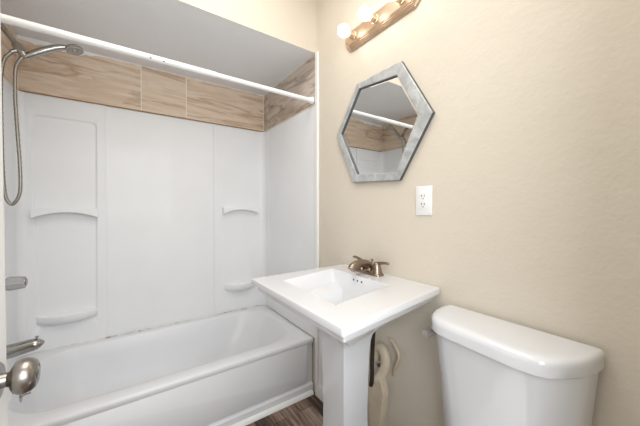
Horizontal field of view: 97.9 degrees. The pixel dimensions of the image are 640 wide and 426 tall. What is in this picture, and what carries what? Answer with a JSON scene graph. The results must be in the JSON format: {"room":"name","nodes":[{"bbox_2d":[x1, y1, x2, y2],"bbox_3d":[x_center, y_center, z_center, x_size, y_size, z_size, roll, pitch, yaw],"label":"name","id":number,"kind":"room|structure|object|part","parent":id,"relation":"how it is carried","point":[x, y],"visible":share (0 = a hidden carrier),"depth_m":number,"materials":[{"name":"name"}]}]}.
{"room":"bathroom","nodes":[
{"label":"bathroom","id":0,"kind":"room"},
{"bbox_2d":[0,0,316,95],"bbox_3d":[-0.881,-1.278,1.685,1.524,0.515,0.824,-1,1,-35],"label":"ceiling","id":1,"kind":"structure","parent":0,"point":[262,42],"depth_m":1.61,"materials":[{"name":"beige paint"}]},
{"bbox_2d":[246,391,322,425],"bbox_3d":[-0.114,1.241,0.628,1.724,0.080,3.700,-1,1,-35],"label":"floor","id":2,"kind":"structure","parent":0,"point":[308,411],"depth_m":1.63,"materials":[{"name":"brown wood"}]},
{"bbox_2d":[7,305,312,425],"bbox_3d":[-0.891,1.004,1.730,1.514,0.361,0.790,-1,1,-35],"label":"bathtub","id":3,"kind":"object","parent":2,"relation":"on","point":[226,369],"visible":0.82,"depth_m":1.66,"materials":[{"name":"white ceramic"}]},
{"bbox_3d":[-0.669,0.987,1.413,1.439,0.249,0.010,-1,1,-35],"label":"apron panel","id":4,"kind":"part","parent":3,"relation":"part of","materials":[{"name":"white ceramic"}]},
{"bbox_2d":[231,390,313,425],"bbox_3d":[-0.662,1.178,1.395,1.504,0.022,0.022,-1,1,-35],"label":"trim","id":5,"kind":"structure","parent":3,"relation":"attached to","point":[300,397],"depth_m":1.66,"materials":[{"name":"white paint"}]},
{"bbox_2d":[252,264,439,425],"bbox_3d":[0.100,0.743,1.155,0.558,0.899,0.653,-1,1,-35],"label":"pedestal sink","id":6,"kind":"object","parent":2,"relation":"on","point":[347,307],"visible":1,"depth_m":1.09,"materials":[{"name":"white ceramic"}]},
{"bbox_2d":[252,264,439,345],"bbox_3d":[0.100,0.391,1.149,0.558,0.195,0.653,-1,1,-35],"label":"basin","id":7,"kind":"object","parent":6,"relation":"in","point":[346,306],"depth_m":1.03,"materials":[{"name":"white ceramic"}]},
{"bbox_2d":[348,255,388,276],"bbox_3d":[0.195,0.255,1.317,0.154,0.070,0.237,-1,1,-35],"label":"sink faucet","id":8,"kind":"object","parent":6,"relation":"on","point":[361,265],"visible":1,"depth_m":1.29,"materials":[{"name":"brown metal"}]},
{"bbox_3d":[0.195,0.253,1.317,0.154,0.066,0.048,-1,1,-35],"label":"spout","id":9,"kind":"part","parent":8,"relation":"part of","materials":[{"name":"brown metal"}]},
{"bbox_3d":[0.235,0.282,1.346,0.054,0.016,0.166,-1,1,-35],"label":"plate","id":10,"kind":"part","parent":8,"relation":"part of","materials":[{"name":"brown metal"}]},
{"bbox_3d":[0.265,0.254,1.303,0.052,0.048,0.052,-1,1,-35],"label":"handle","id":11,"kind":"part","parent":8,"relation":"part of","materials":[{"name":"brown metal"}]},
{"bbox_3d":[0.286,0.235,1.278,0.020,0.027,0.070,-1,1,-41],"label":"lever","id":12,"kind":"part","parent":8,"relation":"part of","materials":[{"name":"brown metal"}]},
{"bbox_2d":[368,331,400,425],"bbox_3d":[0.264,0.812,1.287,0.156,0.717,0.150,0,1,-25],"label":"drain pipe","id":13,"kind":"object","parent":6,"relation":"attached to","point":[378,391],"visible":0.9,"depth_m":1.26,"materials":[{"name":"plastic"}]},
{"bbox_2d":[422,304,605,425],"bbox_3d":[0.306,0.775,0.698,0.721,0.848,0.451,-1,1,-35],"label":"toilet","id":14,"kind":"object","parent":2,"relation":"on","point":[494,371],"visible":1,"depth_m":0.75,"materials":[{"name":"white ceramic"}]},
{"bbox_3d":[0.532,0.595,0.842,0.181,0.396,0.412,-1,1,-35],"label":"tank","id":15,"kind":"part","parent":14,"relation":"part of","materials":[{"name":"white ceramic"}]},
{"bbox_3d":[0.527,0.373,0.835,0.195,0.049,0.432,-1,1,-35],"label":"tank lid","id":16,"kind":"part","parent":14,"relation":"part of","materials":[{"name":"white ceramic"}]},
{"bbox_2d":[266,0,639,425],"bbox_3d":[0.196,-0.174,1.580,0.100,2.720,2.460,-1,1,-35],"label":"wall","id":17,"kind":"structure","parent":0,"point":[529,150],"depth_m":0.91,"materials":[{"name":"beige paint"}]},
{"bbox_2d":[264,54,314,131],"bbox_3d":[-0.261,-0.865,2.126,0.010,0.322,0.822,-1,1,-35],"label":"trim","id":18,"kind":"structure","parent":17,"relation":"attached to","point":[278,109],"depth_m":2.04,"materials":[{"name":"beige wood"}]},
{"bbox_2d":[315,51,318,396],"bbox_3d":[-0.018,0.081,1.789,0.016,2.204,0.030,-1,1,-35],"label":"trim","id":19,"kind":"structure","parent":17,"relation":"attached to","point":[317,52],"depth_m":1.78,"materials":[{"name":"white paint"}]},
{"bbox_2d":[318,384,322,401],"bbox_3d":[0.423,1.149,1.177,0.014,0.088,1.505,-1,1,-35],"label":"baseboard","id":20,"kind":"structure","parent":17,"relation":"attached to","point":[320,388],"depth_m":1.76,"materials":[{"name":"white paint"}]},
{"bbox_2d":[319,332,322,385],"bbox_3d":[0.018,0.790,1.757,0.006,0.612,0.080,-1,1,-35],"label":"trim","id":21,"kind":"structure","parent":17,"relation":"attached to","point":[320,347],"depth_m":1.77,"materials":[{"name":"white paint"}]},
{"bbox_2d":[345,0,419,51],"bbox_3d":[0.262,-0.922,1.326,0.070,0.104,0.480,-1,1,-35],"label":"vanity light bar","id":22,"kind":"object","parent":17,"relation":"attached to","point":[391,12],"visible":0.85,"depth_m":1.31,"materials":[{"name":"beige metal"}]},
{"bbox_2d":[338,24,349,37],"bbox_3d":[0.121,-0.923,1.414,0.065,0.060,0.060,-1,1,-35],"label":"globe bulb","id":23,"kind":"object","parent":22,"relation":"attached to","point":[343,29],"visible":1,"depth_m":1.39,"materials":[{"name":"white glass"}]},
{"bbox_2d":[347,29,355,39],"bbox_3d":[0.160,-0.924,1.442,0.036,0.043,0.043,-1,1,-35],"label":"socket","id":24,"kind":"object","parent":22,"relation":"attached to","point":[352,36],"depth_m":1.44,"materials":[{"name":"gold metal"}]},
{"bbox_2d":[358,5,371,20],"bbox_3d":[0.209,-0.921,1.289,0.065,0.060,0.060,-1,1,-35],"label":"globe bulb","id":25,"kind":"object","parent":22,"relation":"attached to","point":[364,13],"visible":1,"depth_m":1.27,"materials":[{"name":"white glass"}]},
{"bbox_2d":[368,12,377,23],"bbox_3d":[0.248,-0.922,1.317,0.036,0.043,0.043,-1,1,-35],"label":"socket","id":26,"kind":"object","parent":22,"relation":"attached to","point":[374,18],"depth_m":1.31,"materials":[{"name":"gold metal"}]},
{"bbox_2d":[393,0,403,4],"bbox_3d":[0.336,-0.920,1.191,0.036,0.043,0.043,-1,1,-35],"label":"socket","id":27,"kind":"object","parent":22,"relation":"attached to","point":[396,2],"depth_m":1.19,"materials":[{"name":"gold metal"}]},
{"bbox_2d":[337,61,434,181],"bbox_3d":[0.276,-0.409,1.355,0.021,0.524,0.609,-1,1,-35],"label":"mirror","id":28,"kind":"object","parent":17,"relation":"attached to","point":[388,115],"visible":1,"depth_m":1.31,"materials":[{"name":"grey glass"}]},
{"bbox_2d":[342,76,418,173],"bbox_3d":[0.272,-0.413,1.365,0.005,0.458,0.504,-1,1,-35],"label":"mirror glass","id":29,"kind":"object","parent":28,"relation":"attached to","point":[380,124],"depth_m":1.32,"materials":[{"name":"clear"}]},
{"bbox_2d":[416,186,432,215],"bbox_3d":[0.429,-0.051,1.154,0.008,0.121,0.076,-1,1,-35],"label":"wall outlet","id":30,"kind":"object","parent":17,"relation":"attached to","point":[423,193],"visible":1,"depth_m":1.15,"materials":[{"name":"plastic"}]},
{"bbox_2d":[420,192,426,208],"bbox_3d":[0.426,-0.051,1.153,0.003,0.068,0.033,-1,1,-35],"label":"receptacle","id":31,"kind":"object","parent":30,"relation":"attached to","point":[423,195],"depth_m":1.15,"materials":[{"name":"plastic"}]},
{"bbox_3d":[-1.146,-0.181,2.081,1.524,2.720,0.100,-1,1,-35],"label":"wall","id":32,"kind":"structure","parent":0,"visible":0},
{"bbox_2d":[16,34,263,131],"bbox_3d":[-1.113,-0.864,2.024,1.523,0.322,0.012,-1,1,-35],"label":"wall tile","id":33,"kind":"structure","parent":32,"relation":"attached to","point":[88,77],"depth_m":1.91,"materials":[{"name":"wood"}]},
{"bbox_2d":[3,77,314,371],"bbox_3d":[-0.881,0.066,1.706,1.523,1.524,0.821,-1,1,-35],"label":"shower surround","id":34,"kind":"object","parent":32,"relation":"attached to","point":[123,221],"visible":0.97,"depth_m":1.92,"materials":[{"name":"white plastic"}]},
{"bbox_3d":[-1.503,0.070,1.272,0.005,1.519,0.762,-1,1,-35],"label":"panel","id":35,"kind":"part","parent":34,"relation":"part of","materials":[{"name":"white plastic"}]},
{"bbox_2d":[5,276,27,290],"bbox_3d":[-1.475,0.337,1.333,0.106,0.140,0.140,-1,1,-35],"label":"shower valve","id":36,"kind":"object","parent":34,"relation":"attached to","point":[17,282],"visible":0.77,"depth_m":1.33,"materials":[{"name":"silver metal"}]},
{"bbox_2d":[6,336,44,359],"bbox_3d":[-1.452,0.655,1.354,0.166,0.087,0.068,-1,1,-35],"label":"tub spout","id":37,"kind":"object","parent":34,"relation":"attached to","point":[23,347],"visible":0.89,"depth_m":1.34,"materials":[{"name":"silver metal"}]},
{"bbox_2d":[30,209,97,218],"bbox_3d":[-1.548,0.003,1.702,0.304,0.057,0.055,-1,1,-35],"label":"soap shelf","id":38,"kind":"object","parent":34,"relation":"attached to","point":[34,213],"depth_m":1.70,"materials":[{"name":"white plastic"}]},
{"bbox_3d":[-1.568,0.063,1.718,0.404,1.519,0.015,-1,1,-35],"label":"corner panel","id":39,"kind":"part","parent":34,"relation":"part of","materials":[{"name":"white plastic"}]},
{"bbox_2d":[36,307,97,324],"bbox_3d":[-1.545,0.650,1.708,0.284,0.076,0.065,-1,1,-35],"label":"soap shelf","id":40,"kind":"object","parent":34,"relation":"attached to","point":[76,315],"depth_m":1.71,"materials":[{"name":"white plastic"}]},
{"bbox_3d":[-1.126,0.058,2.032,0.677,1.519,0.007,-1,1,-35],"label":"panel","id":41,"kind":"part","parent":34,"relation":"part of","materials":[{"name":"white plastic"}]},
{"bbox_3d":[-0.669,0.053,2.349,0.431,1.519,0.011,-1,1,-35],"label":"corner panel","id":42,"kind":"part","parent":34,"relation":"part of","materials":[{"name":"white plastic"}]},
{"bbox_2d":[225,280,253,291],"bbox_3d":[-0.653,0.620,2.329,0.266,0.083,0.070,-1,1,-35],"label":"soap shelf","id":43,"kind":"object","parent":34,"relation":"attached to","point":[231,285],"depth_m":2.31,"materials":[{"name":"white plastic"}]},
{"bbox_2d":[222,207,258,213],"bbox_3d":[-0.659,-0.021,2.324,0.294,0.053,0.055,-1,1,-35],"label":"soap shelf","id":44,"kind":"object","parent":34,"relation":"attached to","point":[225,210],"depth_m":2.32,"materials":[{"name":"white plastic"}]},
{"bbox_3d":[-0.251,0.056,2.130,0.005,1.519,0.792,-1,1,-35],"label":"panel","id":45,"kind":"part","parent":34,"relation":"part of","materials":[{"name":"white plastic"}]},
{"bbox_3d":[-1.134,-0.159,0.648,0.100,2.720,2.460,-1,1,-35],"label":"wall","id":46,"kind":"structure","parent":0,"visible":0},
{"bbox_2d":[0,9,16,86],"bbox_3d":[-1.509,-0.852,1.270,0.010,0.322,0.794,-1,1,-35],"label":"trim","id":47,"kind":"structure","parent":46,"relation":"attached to","point":[6,45],"depth_m":1.47,"materials":[{"name":"wood"}]},
{"bbox_2d":[1,23,83,205],"bbox_3d":[-1.384,-0.485,1.383,0.332,0.901,0.074,-1,1,-35],"label":"handheld shower","id":48,"kind":"object","parent":46,"relation":"attached to","point":[73,49],"visible":0.86,"depth_m":1.34,"materials":[{"name":"silver metal"}]},
{"bbox_3d":[-1.480,-0.854,1.311,0.098,0.120,0.023,-1,1,-35],"label":"shower arm","id":49,"kind":"part","parent":48,"relation":"part of","materials":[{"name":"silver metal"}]},
{"bbox_3d":[-1.442,-0.773,1.328,0.054,0.040,0.031,-1,1,-35],"label":"bracket knob","id":50,"kind":"part","parent":48,"relation":"part of","materials":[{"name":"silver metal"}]},
{"bbox_3d":[-1.361,-0.806,1.395,0.179,0.121,0.035,-1,1,-35],"label":"handle","id":51,"kind":"part","parent":48,"relation":"part of","materials":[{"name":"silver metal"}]},
{"bbox_2d":[0,13,313,104],"bbox_3d":[-0.666,-0.724,1.382,1.506,0.048,0.048,-1,1,-35],"label":"shower curtain rod","id":52,"kind":"object","parent":46,"relation":"attached to","point":[10,20],"visible":1,"depth_m":1.24,"materials":[{"name":"white metal"}]},
{"bbox_3d":[0.268,-0.150,0.062,1.724,2.720,0.110,-1,1,-35],"label":"wall","id":53,"kind":"structure","parent":0,"visible":0},
{"bbox_2d":[0,20,40,425],"bbox_3d":[-0.358,0.181,0.214,0.093,2.037,0.764,-1,1,-35],"label":"door","id":54,"kind":"structure","parent":53,"relation":"in","point":[24,375],"depth_m":0.50,"materials":[{"name":"white paint"}]},
{"bbox_3d":[-0.539,0.282,0.464,0.010,0.066,0.066,-1,1,-35],"label":"knob","id":55,"kind":"part","parent":54,"relation":"part of","materials":[{"name":"silver metal"}]}
]}

